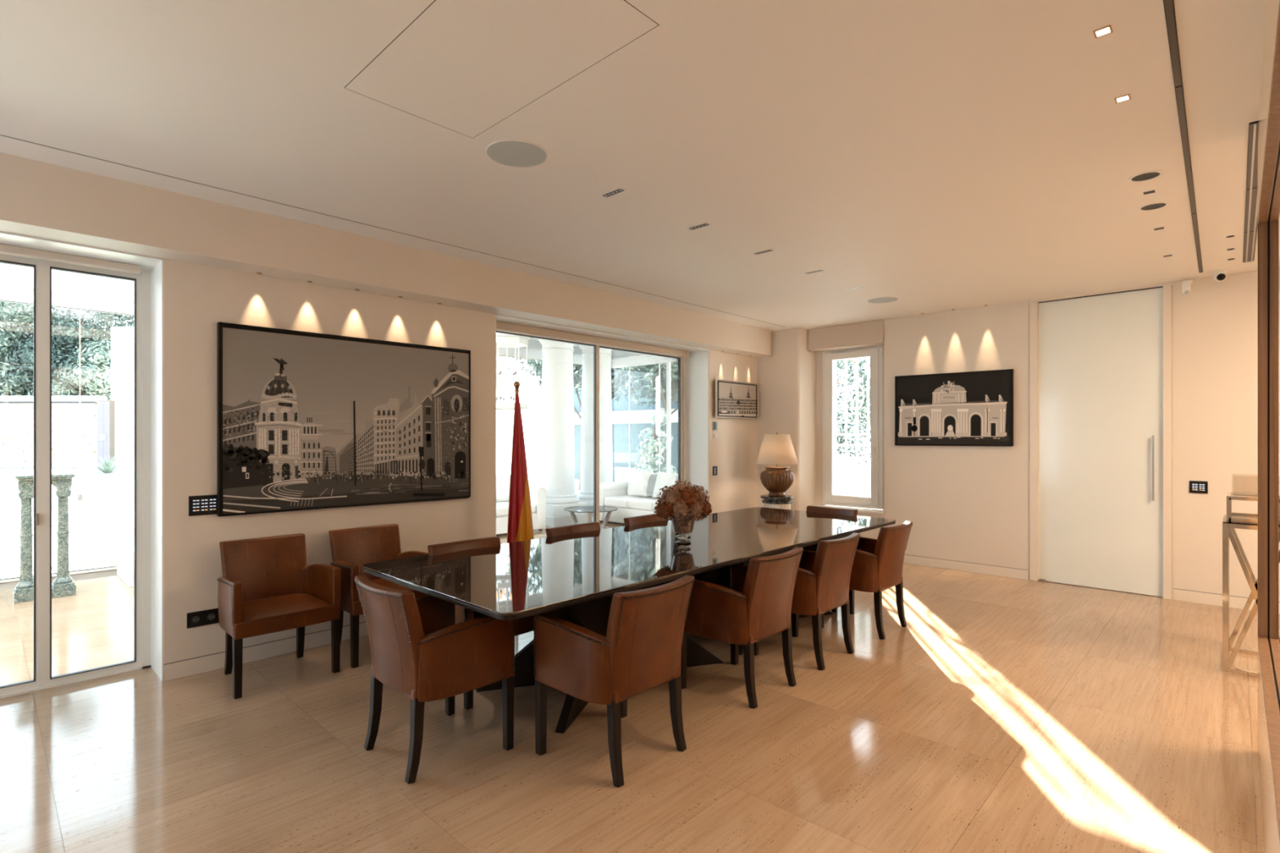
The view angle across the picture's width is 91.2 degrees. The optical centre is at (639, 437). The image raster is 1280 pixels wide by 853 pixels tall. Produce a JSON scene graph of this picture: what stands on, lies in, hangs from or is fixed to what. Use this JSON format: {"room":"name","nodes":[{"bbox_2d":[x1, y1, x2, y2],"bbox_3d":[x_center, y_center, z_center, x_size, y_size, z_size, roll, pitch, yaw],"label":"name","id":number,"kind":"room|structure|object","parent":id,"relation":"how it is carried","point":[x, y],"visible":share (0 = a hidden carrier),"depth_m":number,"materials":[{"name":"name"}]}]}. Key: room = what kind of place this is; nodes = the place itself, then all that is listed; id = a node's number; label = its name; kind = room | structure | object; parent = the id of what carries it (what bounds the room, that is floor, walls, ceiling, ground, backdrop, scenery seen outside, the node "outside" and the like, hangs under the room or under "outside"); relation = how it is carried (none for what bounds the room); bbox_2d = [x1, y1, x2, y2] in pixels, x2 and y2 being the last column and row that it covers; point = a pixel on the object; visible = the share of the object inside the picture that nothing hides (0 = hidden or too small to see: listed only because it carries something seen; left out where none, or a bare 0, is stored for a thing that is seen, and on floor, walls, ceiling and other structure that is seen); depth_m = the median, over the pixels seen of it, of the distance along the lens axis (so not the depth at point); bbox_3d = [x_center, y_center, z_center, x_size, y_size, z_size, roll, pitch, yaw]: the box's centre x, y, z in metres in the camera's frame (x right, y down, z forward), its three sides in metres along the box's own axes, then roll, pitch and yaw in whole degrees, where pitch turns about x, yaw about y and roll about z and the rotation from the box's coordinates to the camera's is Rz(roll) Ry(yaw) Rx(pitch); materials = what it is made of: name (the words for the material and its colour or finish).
{"room":"dining room","nodes":[
{"label":"dining room","id":0,"kind":"room"},
{"bbox_2d":[163,258,757,664],"bbox_3d":[-1.670,-0.200,5.521,0.470,3.400,10.900,0,0,44],"label":"wall","id":1,"kind":"structure","parent":0,"point":[197,297],"depth_m":4.35,"materials":[{"name":"paint"}]},
{"bbox_2d":[0,253,151,698],"bbox_3d":[-4.039,0.200,3.266,0.085,2.600,2.367,0,0,44],"label":"glass door frame","id":2,"kind":"structure","parent":1,"relation":"in","point":[42,679],"depth_m":3.77,"materials":[{"name":"metal"}]},
{"bbox_2d":[0,243,141,274],"bbox_3d":[-3.970,-1.067,3.168,0.080,0.045,2.280,0,0,44],"label":"roller blind","id":3,"kind":"object","parent":2,"relation":"attached to","point":[6,249],"visible":1,"depth_m":3.73,"materials":[{"name":"fabric"}]},
{"bbox_2d":[188,494,217,515],"bbox_3d":[-2.782,0.432,4.004,0.013,0.125,0.164,0,0,44],"label":"keypad","id":4,"kind":"object","parent":1,"relation":"attached to","point":[197,504],"visible":0.96,"depth_m":3.99,"materials":[{"name":"black plastic"}]},
{"bbox_2d":[186,608,218,628],"bbox_3d":[-2.785,1.153,3.998,0.018,0.095,0.172,0,0,44],"label":"power outlet","id":5,"kind":"object","parent":1,"relation":"attached to","point":[211,616],"visible":0.9,"depth_m":3.99,"materials":[{"name":"black plastic"}]},
{"bbox_2d":[163,622,368,681],"bbox_3d":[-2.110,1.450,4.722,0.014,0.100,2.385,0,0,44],"label":"baseboard","id":6,"kind":"structure","parent":1,"relation":"attached to","point":[216,661],"depth_m":4.21,"materials":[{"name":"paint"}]},
{"bbox_2d":[0,262,673,366],"bbox_3d":[-3.074,-1.645,7.339,4.070,0.410,11.600,0,0,44],"label":"trim","id":7,"kind":"structure","parent":1,"relation":"attached to","point":[16,282],"depth_m":6.96,"materials":[{"name":"white paint"}]},
{"bbox_2d":[217,321,471,516],"bbox_3d":[-2.089,-0.113,4.699,0.048,1.261,1.826,0,0,44],"label":"picture","id":8,"kind":"object","parent":1,"relation":"attached to","point":[306,420],"visible":1,"depth_m":4.55},
{"bbox_2d":[0,231,708,681],"bbox_3d":[-2.014,0.200,5.142,0.454,2.600,7.876,0,0,44],"label":"trim","id":9,"kind":"structure","parent":1,"relation":"attached to","point":[697,360],"depth_m":4.01,"materials":[{"name":"white paint"}]},
{"bbox_2d":[0,151,770,356],"bbox_3d":[-1.920,-1.275,5.069,0.730,0.350,9.900,0,0,44],"label":"ceiling beam","id":10,"kind":"structure","parent":1,"relation":"attached to","point":[38,199],"depth_m":4.20,"materials":[{"name":"paint"}]},
{"bbox_2d":[496,330,685,522],"bbox_3d":[-0.503,0.200,6.988,0.080,2.600,3.099,0,0,44],"label":"window","id":11,"kind":"structure","parent":1,"relation":"in","point":[679,362],"depth_m":7.30,"materials":[{"name":"metal"}]},
{"bbox_2d":[496,320,688,357],"bbox_3d":[-0.432,-1.050,6.859,0.080,0.080,2.945,0,0,44],"label":"roller blind","id":12,"kind":"object","parent":11,"relation":"attached to","point":[500,326],"visible":0.8,"depth_m":6.65,"materials":[{"name":"fabric"}]},
{"bbox_2d":[715,378,758,418],"bbox_3d":[1.272,-0.489,8.233,0.048,0.498,0.985,0,0,44],"label":"picture","id":13,"kind":"object","parent":1,"relation":"attached to","point":[733,399],"visible":1,"depth_m":8.19},
{"bbox_2d":[0,0,1279,331],"bbox_3d":[0.744,-1.515,2.777,7.750,0.150,10.250,0,0,44],"label":"ceiling","id":14,"kind":"structure","parent":0,"point":[933,156],"depth_m":2.92,"materials":[{"name":"paint"}]},
{"bbox_2d":[485,139,548,168],"bbox_3d":[-0.623,-1.438,3.183,0.312,0.005,0.312,0,0,44],"label":"ceiling speaker","id":15,"kind":"object","parent":14,"relation":"attached to","point":[520,153],"visible":1,"depth_m":3.18,"materials":[{"name":"paint"}]},
{"bbox_2d":[600,187,626,198],"bbox_3d":[-0.158,-1.438,3.687,0.168,0.003,0.056,0,0,44],"label":"recessed light","id":16,"kind":"object","parent":14,"relation":"in","point":[619,190],"visible":1,"depth_m":3.69,"materials":[{"name":"paint"}]},
{"bbox_2d":[866,296,898,303],"bbox_3d":[2.537,-1.438,6.557,0.312,0.005,0.312,0,0,44],"label":"ceiling speaker","id":17,"kind":"object","parent":14,"relation":"attached to","point":[883,299],"visible":1,"depth_m":6.55,"materials":[{"name":"paint"}]},
{"bbox_2d":[1093,24,1112,38],"bbox_3d":[1.641,-1.438,2.222,0.050,0.003,0.050,0,0,44],"label":"recessed light","id":18,"kind":"object","parent":14,"relation":"in","point":[1105,30],"visible":1,"depth_m":2.22,"materials":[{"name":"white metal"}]},
{"bbox_2d":[1114,93,1130,103],"bbox_3d":[2.050,-1.438,2.662,0.050,0.003,0.050,0,0,44],"label":"recessed light","id":19,"kind":"object","parent":14,"relation":"in","point":[1126,97],"visible":1,"depth_m":2.66,"materials":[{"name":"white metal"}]},
{"bbox_2d":[1128,170,1163,182],"bbox_3d":[2.786,-1.438,3.455,0.150,0.004,0.150,0,0,44],"label":"ceiling speaker","id":20,"kind":"object","parent":14,"relation":"in","point":[1151,175],"visible":1,"depth_m":3.45,"materials":[{"name":"paint"}]},
{"bbox_2d":[1137,201,1168,211],"bbox_3d":[3.197,-1.438,3.904,0.150,0.004,0.150,0,0,44],"label":"ceiling speaker","id":21,"kind":"object","parent":14,"relation":"in","point":[1154,206],"visible":1,"depth_m":3.90,"materials":[{"name":"paint"}]},
{"bbox_2d":[1163,0,1203,272],"bbox_3d":[2.872,-1.437,3.286,0.026,0.006,5.920,0,0,43],"label":"ceiling vent","id":22,"kind":"object","parent":14,"relation":"in","point":[1169,6],"visible":1,"depth_m":2.72,"materials":[{"name":"black plastic"}]},
{"bbox_2d":[1213,270,1227,281],"bbox_3d":[5.042,-1.397,5.447,0.090,0.087,0.106,0,0,44],"label":"dome camera","id":23,"kind":"object","parent":14,"relation":"attached to","point":[1220,276],"visible":1,"depth_m":5.42,"materials":[{"name":"white paint"}]},
{"bbox_2d":[1242,120,1258,262],"bbox_3d":[3.892,-1.435,3.986,0.068,0.010,3.140,0,0,44],"label":"ceiling vent","id":24,"kind":"object","parent":14,"relation":"in","point":[1251,224],"visible":0.79,"depth_m":3.74,"materials":[{"name":"grey metal"}]},
{"bbox_2d":[0,520,1279,852],"bbox_3d":[-0.249,1.560,4.708,11.850,0.120,12.119,0,0,44],"label":"floor","id":25,"kind":"structure","parent":0,"point":[1006,714],"depth_m":3.01,"materials":[{"name":"wood"}]},
{"bbox_2d":[116,530,133,586],"bbox_3d":[-5.123,-0.175,6.832,0.800,3.350,0.800,0,0,44],"label":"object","id":26,"kind":"structure","parent":25,"relation":"on","point":[125,566],"depth_m":6.50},
{"bbox_2d":[217,533,342,699],"bbox_3d":[-2.321,1.083,3.988,0.607,0.842,0.617,0,0,44],"label":"leather armchair","id":27,"kind":"object","parent":25,"relation":"on","point":[267,585],"visible":1,"depth_m":3.99,"materials":[{"name":"brown leather"}]},
{"bbox_2d":[0,297,616,582],"bbox_3d":[-4.504,0.030,8.700,0.062,2.940,11.600,0,0,44],"label":"window","id":28,"kind":"structure","parent":25,"relation":"on","point":[79,496],"depth_m":6.92,"materials":[{"name":"metal"}]},
{"bbox_2d":[328,524,429,668],"bbox_3d":[-1.864,1.083,4.468,0.607,0.842,0.617,0,0,44],"label":"leather armchair","id":29,"kind":"object","parent":25,"relation":"on","point":[352,548],"visible":0.56,"depth_m":4.49,"materials":[{"name":"brown leather"}]},
{"bbox_2d":[354,574,515,783],"bbox_3d":[-1.008,1.083,3.022,0.617,0.842,0.607,0,0,44],"label":"leather armchair","id":30,"kind":"object","parent":25,"relation":"on","point":[419,651],"visible":0.96,"depth_m":2.82,"materials":[{"name":"brown leather"}]},
{"bbox_2d":[427,536,534,710],"bbox_3d":[-0.950,1.083,3.848,0.607,0.842,0.617,0,0,44],"label":"leather armchair","id":31,"kind":"object","parent":25,"relation":"on","point":[523,625],"visible":0.19,"depth_m":3.75,"materials":[{"name":"brown leather"}]},
{"bbox_2d":[506,381,533,542],"bbox_3d":[-1.030,0.516,5.244,0.320,1.968,0.320,0,0,44],"label":"flag","id":32,"kind":"object","parent":25,"relation":"on","point":[520,526],"visible":0.79,"depth_m":5.21,"materials":[{"name":"red fabric"}]},
{"bbox_2d":[496,475,546,534],"bbox_3d":[-2.505,1.058,9.662,0.914,0.884,1.980,0,0,44],"label":"sofa","id":33,"kind":"object","parent":25,"relation":"on","point":[537,495],"visible":0.26,"depth_m":9.98,"materials":[{"name":"fabric"}]},
{"bbox_2d":[496,501,535,517],"bbox_3d":[-2.161,1.123,9.884,0.705,0.155,0.787,0,0,44],"label":"seat cushion","id":34,"kind":"object","parent":33,"relation":"on","point":[502,507],"depth_m":9.54,"materials":[{"name":"white fabric"}]},
{"bbox_2d":[530,337,587,527],"bbox_3d":[-1.443,-0.175,11.005,0.800,3.350,0.800,0,0,44],"label":"round column","id":35,"kind":"structure","parent":25,"relation":"on","point":[557,425],"depth_m":10.75,"materials":[{"name":"white paint"}]},
{"bbox_2d":[545,521,600,537],"bbox_3d":[-0.336,1.083,4.574,0.607,0.842,0.617,0,0,44],"label":"leather armchair","id":36,"kind":"object","parent":25,"relation":"on","point":[588,526],"visible":0.09,"depth_m":4.73,"materials":[{"name":"brown leather"}]},
{"bbox_2d":[563,505,617,529],"bbox_3d":[-0.800,1.334,10.187,0.885,0.358,0.885,0,0,44],"label":"glass coffee table","id":37,"kind":"object","parent":25,"relation":"on","point":[589,508],"visible":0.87,"depth_m":10.16,"materials":[{"name":"glass"}]},
{"bbox_2d":[573,343,613,505],"bbox_3d":[-0.810,-0.175,11.714,0.800,3.350,0.800,0,0,44],"label":"round column","id":38,"kind":"structure","parent":25,"relation":"on","point":[585,494],"depth_m":11.48,"materials":[{"name":"white paint"}]},
{"bbox_2d":[533,575,694,787],"bbox_3d":[-0.095,1.083,2.998,0.607,0.842,0.617,0,0,44],"label":"leather armchair","id":39,"kind":"object","parent":25,"relation":"on","point":[640,651],"visible":0.99,"depth_m":2.79,"materials":[{"name":"brown leather"}]},
{"bbox_2d":[362,506,896,733],"bbox_3d":[0.339,1.110,4.528,1.450,0.780,4.090,0,0,44],"label":"dining table","id":40,"kind":"object","parent":25,"relation":"on","point":[575,578],"visible":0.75,"depth_m":3.71,"materials":[{"name":"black glass"}]},
{"bbox_2d":[671,515,694,544],"bbox_3d":[0.294,0.623,4.271,0.176,0.195,0.176,0,0,44],"label":"vase","id":41,"kind":"object","parent":40,"relation":"on","point":[686,526],"visible":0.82,"depth_m":4.21,"materials":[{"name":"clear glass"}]},
{"bbox_2d":[653,479,712,521],"bbox_3d":[0.299,0.426,4.270,0.395,0.288,0.391,0,0,16],"label":"hydrangea bouquet","id":42,"kind":"object","parent":41,"relation":"in","point":[686,501],"visible":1,"depth_m":4.15,"materials":[{"name":"brown plant"}]},
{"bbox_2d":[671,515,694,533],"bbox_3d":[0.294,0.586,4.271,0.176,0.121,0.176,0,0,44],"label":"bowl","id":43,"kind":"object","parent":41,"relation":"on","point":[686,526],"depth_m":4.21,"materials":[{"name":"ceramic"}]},
{"bbox_2d":[599,471,676,523],"bbox_3d":[0.293,1.058,10.683,2.130,0.884,0.914,0,0,44],"label":"sofa","id":44,"kind":"object","parent":25,"relation":"on","point":[611,494],"visible":0.33,"depth_m":10.78,"materials":[{"name":"fabric"}]},
{"bbox_2d":[604,495,651,508],"bbox_3d":[-0.193,1.123,11.014,0.572,0.155,0.705,0,0,44],"label":"seat cushion","id":45,"kind":"object","parent":44,"relation":"on","point":[617,501],"depth_m":10.81,"materials":[{"name":"white fabric"}]},
{"bbox_2d":[627,470,651,497],"bbox_3d":[-0.006,0.800,10.949,0.456,0.436,0.199,0,0,44],"label":"throw pillow","id":46,"kind":"object","parent":44,"relation":"on","point":[638,485],"visible":1,"depth_m":10.87,"materials":[{"name":"white fabric"}]},
{"bbox_2d":[627,497,658,511],"bbox_3d":[0.227,1.123,10.614,0.572,0.155,0.705,0,0,44],"label":"seat cushion","id":47,"kind":"object","parent":44,"relation":"on","point":[644,504],"depth_m":10.40,"materials":[{"name":"white fabric"}]},
{"bbox_2d":[646,474,657,496],"bbox_3d":[0.290,0.820,10.723,0.402,0.384,0.190,0,0,38],"label":"throw pillow","id":48,"kind":"object","parent":44,"relation":"on","point":[651,482],"visible":0.41,"depth_m":10.72,"materials":[{"name":"white fabric"}]},
{"bbox_2d":[652,471,676,497],"bbox_3d":[0.408,0.800,10.514,0.201,0.436,0.460,0,0,-39],"label":"throw pillow","id":49,"kind":"object","parent":44,"relation":"on","point":[663,479],"visible":0.73,"depth_m":10.47,"materials":[{"name":"white fabric"}]},
{"bbox_2d":[612,360,673,479],"bbox_3d":[0.894,0.030,11.446,3.980,2.940,0.060,0,0,44],"label":"window","id":50,"kind":"structure","parent":25,"relation":"on","point":[668,362],"depth_m":11.78,"materials":[{"name":"white metal"}]},
{"bbox_2d":[623,513,703,581],"bbox_3d":[0.219,1.083,5.157,0.607,0.842,0.617,0,0,44],"label":"leather armchair","id":51,"kind":"object","parent":25,"relation":"on","point":[636,520],"visible":0.07,"depth_m":5.28,"materials":[{"name":"brown leather"}]},
{"bbox_2d":[676,546,803,708],"bbox_3d":[0.627,1.083,3.779,0.607,0.842,0.617,0,0,44],"label":"leather armchair","id":52,"kind":"object","parent":25,"relation":"on","point":[757,606],"visible":0.97,"depth_m":3.56,"materials":[{"name":"brown leather"}]},
{"bbox_2d":[760,494,793,509],"bbox_3d":[1.713,1.114,7.838,0.440,0.772,0.440,0,0,44],"label":"pedestal","id":53,"kind":"object","parent":25,"relation":"on","point":[774,502],"visible":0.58,"depth_m":7.69,"materials":[{"name":"paint"}]},
{"bbox_2d":[755,432,798,496],"bbox_3d":[1.713,0.333,7.838,0.519,0.790,0.519,0,0,44],"label":"table lamp","id":54,"kind":"object","parent":53,"relation":"on","point":[776,449],"visible":1,"depth_m":7.68,"materials":[{"name":"brown metal"}]},
{"bbox_2d":[754,533,860,670],"bbox_3d":[1.169,1.083,4.349,0.607,0.842,0.617,0,0,44],"label":"leather armchair","id":55,"kind":"object","parent":25,"relation":"on","point":[823,579],"visible":0.71,"depth_m":4.09,"materials":[{"name":"brown leather"}]},
{"bbox_2d":[806,505,857,613],"bbox_3d":[1.647,1.083,5.755,0.617,0.842,0.607,0,0,44],"label":"leather armchair","id":56,"kind":"object","parent":25,"relation":"on","point":[848,512],"visible":0.15,"depth_m":5.90,"materials":[{"name":"brown leather"}]},
{"bbox_2d":[816,520,912,639],"bbox_3d":[1.797,1.083,4.959,0.607,0.842,0.617,0,0,44],"label":"leather armchair","id":57,"kind":"object","parent":25,"relation":"on","point":[877,565],"visible":0.73,"depth_m":4.70,"materials":[{"name":"brown leather"}]},
{"bbox_2d":[1222,514,1279,678],"bbox_3d":[4.052,1.021,4.116,0.328,0.958,0.578,0,0,44],"label":"console","id":58,"kind":"object","parent":25,"relation":"on","point":[1228,531],"visible":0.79,"depth_m":4.01,"materials":[{"name":"metal"}]},
{"bbox_2d":[1226,492,1279,524],"bbox_3d":[4.048,0.462,4.126,0.272,0.161,0.422,0,0,44],"label":"chrome riser","id":59,"kind":"object","parent":58,"relation":"on","point":[1228,497],"visible":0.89,"depth_m":4.06,"materials":[{"name":"metal"}]},
{"bbox_2d":[1231,473,1279,497],"bbox_3d":[4.069,0.315,4.148,0.220,0.130,0.300,0,0,44],"label":"acrylic box","id":60,"kind":"object","parent":59,"relation":"on","point":[1234,493],"visible":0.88,"depth_m":4.13,"materials":[{"name":"clear plastic"}]},
{"bbox_2d":[816,267,1279,601],"bbox_3d":[4.798,0.030,6.235,6.640,2.940,0.450,0,0,44],"label":"wall","id":61,"kind":"structure","parent":0,"point":[966,504],"depth_m":6.62,"materials":[{"name":"paint"}]},
{"bbox_2d":[757,328,816,511],"bbox_3d":[2.023,0.030,8.592,0.670,2.940,0.480,0,0,44],"label":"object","id":62,"kind":"structure","parent":61,"relation":"attached to","point":[787,377],"depth_m":8.36,"materials":[{"name":"paint"}]},
{"bbox_2d":[808,320,884,351],"bbox_3d":[2.669,-1.290,8.063,1.005,0.291,0.215,0,0,44],"label":"window blind","id":63,"kind":"object","parent":61,"relation":"attached to","point":[867,334],"visible":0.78,"depth_m":7.96,"materials":[{"name":"fabric"}]},
{"bbox_2d":[811,504,884,514],"bbox_3d":[2.670,0.922,8.069,1.018,0.025,0.225,0,0,44],"label":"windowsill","id":64,"kind":"structure","parent":61,"relation":"attached to","point":[861,510],"depth_m":7.89,"materials":[{"name":"white paint"}]},
{"bbox_2d":[822,345,883,509],"bbox_3d":[2.743,-0.133,8.126,0.815,2.072,0.164,0,0,44],"label":"window","id":65,"kind":"structure","parent":61,"relation":"in","point":[875,353],"depth_m":8.04,"materials":[{"name":"white paint"}]},
{"bbox_2d":[894,368,1013,446],"bbox_3d":[3.521,-0.319,7.104,1.247,0.830,0.048,0,0,44],"label":"picture","id":66,"kind":"object","parent":61,"relation":"attached to","point":[969,408],"visible":1,"depth_m":7.05},
{"bbox_2d":[903,555,1029,580],"bbox_3d":[2.861,1.450,7.620,3.196,0.100,0.234,0,0,44],"label":"baseboard","id":67,"kind":"structure","parent":61,"relation":"attached to","point":[927,562],"depth_m":7.00,"materials":[{"name":"paint"}]},
{"bbox_2d":[904,554,1279,602],"bbox_3d":[4.651,1.398,6.066,6.620,0.004,0.003,0,0,44],"label":"trim","id":68,"kind":"structure","parent":61,"relation":"attached to","point":[904,554],"depth_m":6.70,"materials":[{"name":"beige wood"}]},
{"bbox_2d":[1029,284,1172,599],"bbox_3d":[4.548,0.043,6.238,1.143,2.915,0.132,0,0,44],"label":"door","id":69,"kind":"structure","parent":61,"relation":"in","point":[1100,366],"depth_m":6.19,"materials":[{"name":"paint"}]},
{"bbox_2d":[1182,280,1192,293],"bbox_3d":[4.960,-1.355,5.679,0.070,0.121,0.133,0,0,44],"label":"sensor","id":70,"kind":"object","parent":61,"relation":"attached to","point":[1186,285],"visible":1,"depth_m":5.64,"materials":[{"name":"white paint"}]},
{"bbox_2d":[1189,480,1208,493],"bbox_3d":[5.055,0.450,5.675,0.125,0.110,0.013,0,0,44],"label":"keypad","id":71,"kind":"object","parent":61,"relation":"attached to","point":[1195,486],"visible":1,"depth_m":5.67,"materials":[{"name":"black plastic"}]},
{"bbox_2d":[1173,589,1279,613],"bbox_3d":[5.993,1.450,4.793,2.920,0.100,0.014,0,0,44],"label":"baseboard","id":72,"kind":"structure","parent":61,"relation":"attached to","point":[1180,595],"depth_m":5.63,"materials":[{"name":"paint"}]},
{"bbox_2d":[1257,0,1279,852],"bbox_3d":[0.663,0.030,0.542,0.066,2.940,6.700,0,0,44],"label":"wall","id":73,"kind":"structure","parent":0,"point":[1271,841],"depth_m":2.11,"materials":[{"name":"brown wood"}]},
{"bbox_2d":[1257,0,1279,847],"bbox_3d":[1.693,-0.035,1.626,0.068,1.954,3.490,0,0,44],"label":"trim","id":74,"kind":"structure","parent":73,"relation":"attached to","point":[1272,139],"depth_m":2.86,"materials":[{"name":"brown wood"}]},
{"bbox_3d":[-3.070,-1.925,7.474,4.250,0.150,11.800,0,0,44],"label":"ceiling","id":75,"kind":"structure","parent":0,"visible":0},
{"bbox_2d":[496,333,530,409],"bbox_3d":[-1.693,-1.105,8.000,0.590,1.490,0.511,0,0,44],"label":"hanging lantern","id":76,"kind":"object","parent":75,"relation":"hanging from","point":[504,340],"visible":0.61,"depth_m":7.94,"materials":[{"name":"white paint"}]},
{"label":"outside","id":77,"kind":"structure","parent":0,"visible":0},
{"bbox_2d":[0,448,871,578],"bbox_3d":[-18.416,1.715,38.215,60.640,0.170,90.000,0,0,44],"label":"ground","id":78,"kind":"structure","parent":77,"point":[122,498],"depth_m":16.79,"materials":[{"name":"white"}]},
{"bbox_2d":[0,301,64,395],"bbox_3d":[-22.863,-2.157,23.207,3.299,7.585,4.146,0,0,-11],"label":"tree","id":79,"kind":"object","parent":78,"relation":"on","point":[8,335],"visible":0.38,"depth_m":22.17,"materials":[{"name":"green plant"}]},
{"bbox_2d":[0,395,106,468],"bbox_3d":[-24.135,0.140,20.560,12.919,2.980,0.480,0,0,0],"label":"wall","id":80,"kind":"structure","parent":78,"relation":"on","point":[16,412],"depth_m":20.38,"materials":[{"name":"paint"}]},
{"bbox_2d":[0,468,116,477],"bbox_3d":[-23.510,1.315,20.075,13.320,0.630,0.551,0,0,0],"label":"wall","id":81,"kind":"structure","parent":78,"relation":"on","point":[4,473],"depth_m":19.80,"materials":[{"name":"white paint"}]},
{"bbox_2d":[0,501,124,530],"bbox_3d":[-14.191,1.617,13.862,8.486,0.017,3.884,0,0,39],"label":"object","id":82,"kind":"object","parent":78,"relation":"on","point":[10,512],"visible":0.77,"depth_m":13.06,"materials":[{"name":"white paint"}]},
{"bbox_2d":[0,529,133,575],"bbox_3d":[-10.462,1.613,6.775,3.300,0.035,11.400,0,0,44],"label":"wall","id":83,"kind":"structure","parent":78,"relation":"on","point":[101,548],"depth_m":8.84,"materials":[{"name":"white paint"}]},
{"bbox_2d":[0,311,133,382],"bbox_3d":[-20.186,-2.329,24.548,6.658,7.927,4.729,0,0,-17],"label":"tree","id":84,"kind":"object","parent":78,"relation":"on","point":[27,348],"visible":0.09,"depth_m":22.41,"materials":[{"name":"green plant"}]},
{"bbox_2d":[0,477,133,490],"bbox_3d":[-22.512,1.450,19.525,13.820,0.360,0.450,0,0,0],"label":"step","id":85,"kind":"structure","parent":78,"relation":"on","point":[6,483],"depth_m":19.30,"materials":[{"name":"white stone"}]},
{"bbox_2d":[0,301,133,395],"bbox_3d":[-21.621,-3.350,24.021,4.887,9.970,4.209,0,0,30],"label":"tree","id":86,"kind":"object","parent":78,"relation":"on","point":[99,332],"visible":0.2,"depth_m":23.16,"materials":[{"name":"green plant"}]},
{"bbox_2d":[26,338,111,399],"bbox_3d":[-19.938,-0.994,22.998,3.017,5.260,3.671,0,0,44],"label":"tree","id":87,"kind":"object","parent":78,"relation":"on","point":[95,379],"visible":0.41,"depth_m":22.28,"materials":[{"name":"green plant"}]},
{"bbox_2d":[97,400,115,468],"bbox_3d":[-17.121,0.220,20.195,0.400,2.820,0.410,0,0,0],"label":"tiled pillar","id":88,"kind":"structure","parent":78,"relation":"on","point":[105,408],"depth_m":20.00,"materials":[{"name":"tile"}]},
{"bbox_2d":[88,471,125,493],"bbox_3d":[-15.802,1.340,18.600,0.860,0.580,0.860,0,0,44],"label":"planter","id":89,"kind":"object","parent":78,"relation":"on","point":[99,482],"visible":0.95,"depth_m":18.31,"materials":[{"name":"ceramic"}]},
{"bbox_2d":[84,454,133,473],"bbox_3d":[-15.814,0.774,18.604,1.134,0.668,1.035,0,0,-22],"label":"agave","id":90,"kind":"object","parent":89,"relation":"on","point":[107,468],"visible":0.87,"depth_m":18.52,"materials":[{"name":"green plant"}]},
{"bbox_2d":[111,326,133,477],"bbox_3d":[-14.547,-0.970,20.350,5.000,5.200,0.300,0,0,0],"label":"wall","id":91,"kind":"structure","parent":78,"relation":"on","point":[122,337],"depth_m":20.20,"materials":[{"name":"white paint"}]},
{"bbox_2d":[500,355,631,490],"bbox_3d":[-1.973,-1.331,18.760,3.556,5.932,4.244,0,0,44],"label":"tree","id":92,"kind":"object","parent":78,"relation":"on","point":[577,369],"visible":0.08,"depth_m":18.75,"materials":[{"name":"green plant"}]},
{"bbox_2d":[573,365,677,482],"bbox_3d":[1.323,-1.670,24.100,9.100,6.600,5.250,0,0,44],"label":"house","id":93,"kind":"structure","parent":78,"relation":"on","point":[640,419],"depth_m":22.52,"materials":[{"name":"tile"}]},
{"bbox_2d":[614,361,676,464],"bbox_3d":[0.881,-1.181,17.230,3.514,5.634,4.423,0,0,6],"label":"tree","id":94,"kind":"object","parent":78,"relation":"on","point":[643,370],"visible":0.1,"depth_m":17.78,"materials":[{"name":"green plant"}]},
{"bbox_2d":[836,357,871,472],"bbox_3d":[4.777,-0.841,17.855,5.464,4.948,4.244,0,0,-22],"label":"tree","id":95,"kind":"object","parent":78,"relation":"on","point":[851,368],"visible":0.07,"depth_m":17.60,"materials":[{"name":"green plant"}]},
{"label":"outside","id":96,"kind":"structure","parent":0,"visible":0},
{"bbox_3d":[31.260,1.715,17.895,39.360,0.170,50.980,0,0,44],"label":"ground","id":97,"kind":"structure","parent":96,"visible":0},
{"bbox_2d":[631,408,675,473],"bbox_3d":[0.203,0.491,13.484,1.059,2.295,1.261,0,0,44],"label":"shrub","id":98,"kind":"object","parent":97,"relation":"on","point":[651,453],"visible":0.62,"depth_m":13.57,"materials":[{"name":"green plant"}]},
{"bbox_2d":[834,357,870,475],"bbox_3d":[3.499,-0.220,10.472,2.363,3.700,0.028,0,0,44],"label":"railing","id":99,"kind":"object","parent":97,"relation":"on","point":[846,434],"visible":0.2,"depth_m":10.43,"materials":[{"name":"white paint"}]},
{"bbox_2d":[833,474,875,509],"bbox_3d":[3.425,1.120,10.095,0.810,1.020,0.410,0,0,44],"label":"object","id":100,"kind":"object","parent":97,"relation":"on","point":[854,485],"visible":0.24,"depth_m":9.91,"materials":[{"name":"white"}]},
{"bbox_2d":[842,368,870,431],"bbox_3d":[8.457,-2.592,20.856,4.897,8.447,6.681,0,0,44],"label":"tree","id":101,"kind":"object","parent":97,"relation":"on","point":[864,406],"visible":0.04,"depth_m":18.70,"materials":[{"name":"green plant"}]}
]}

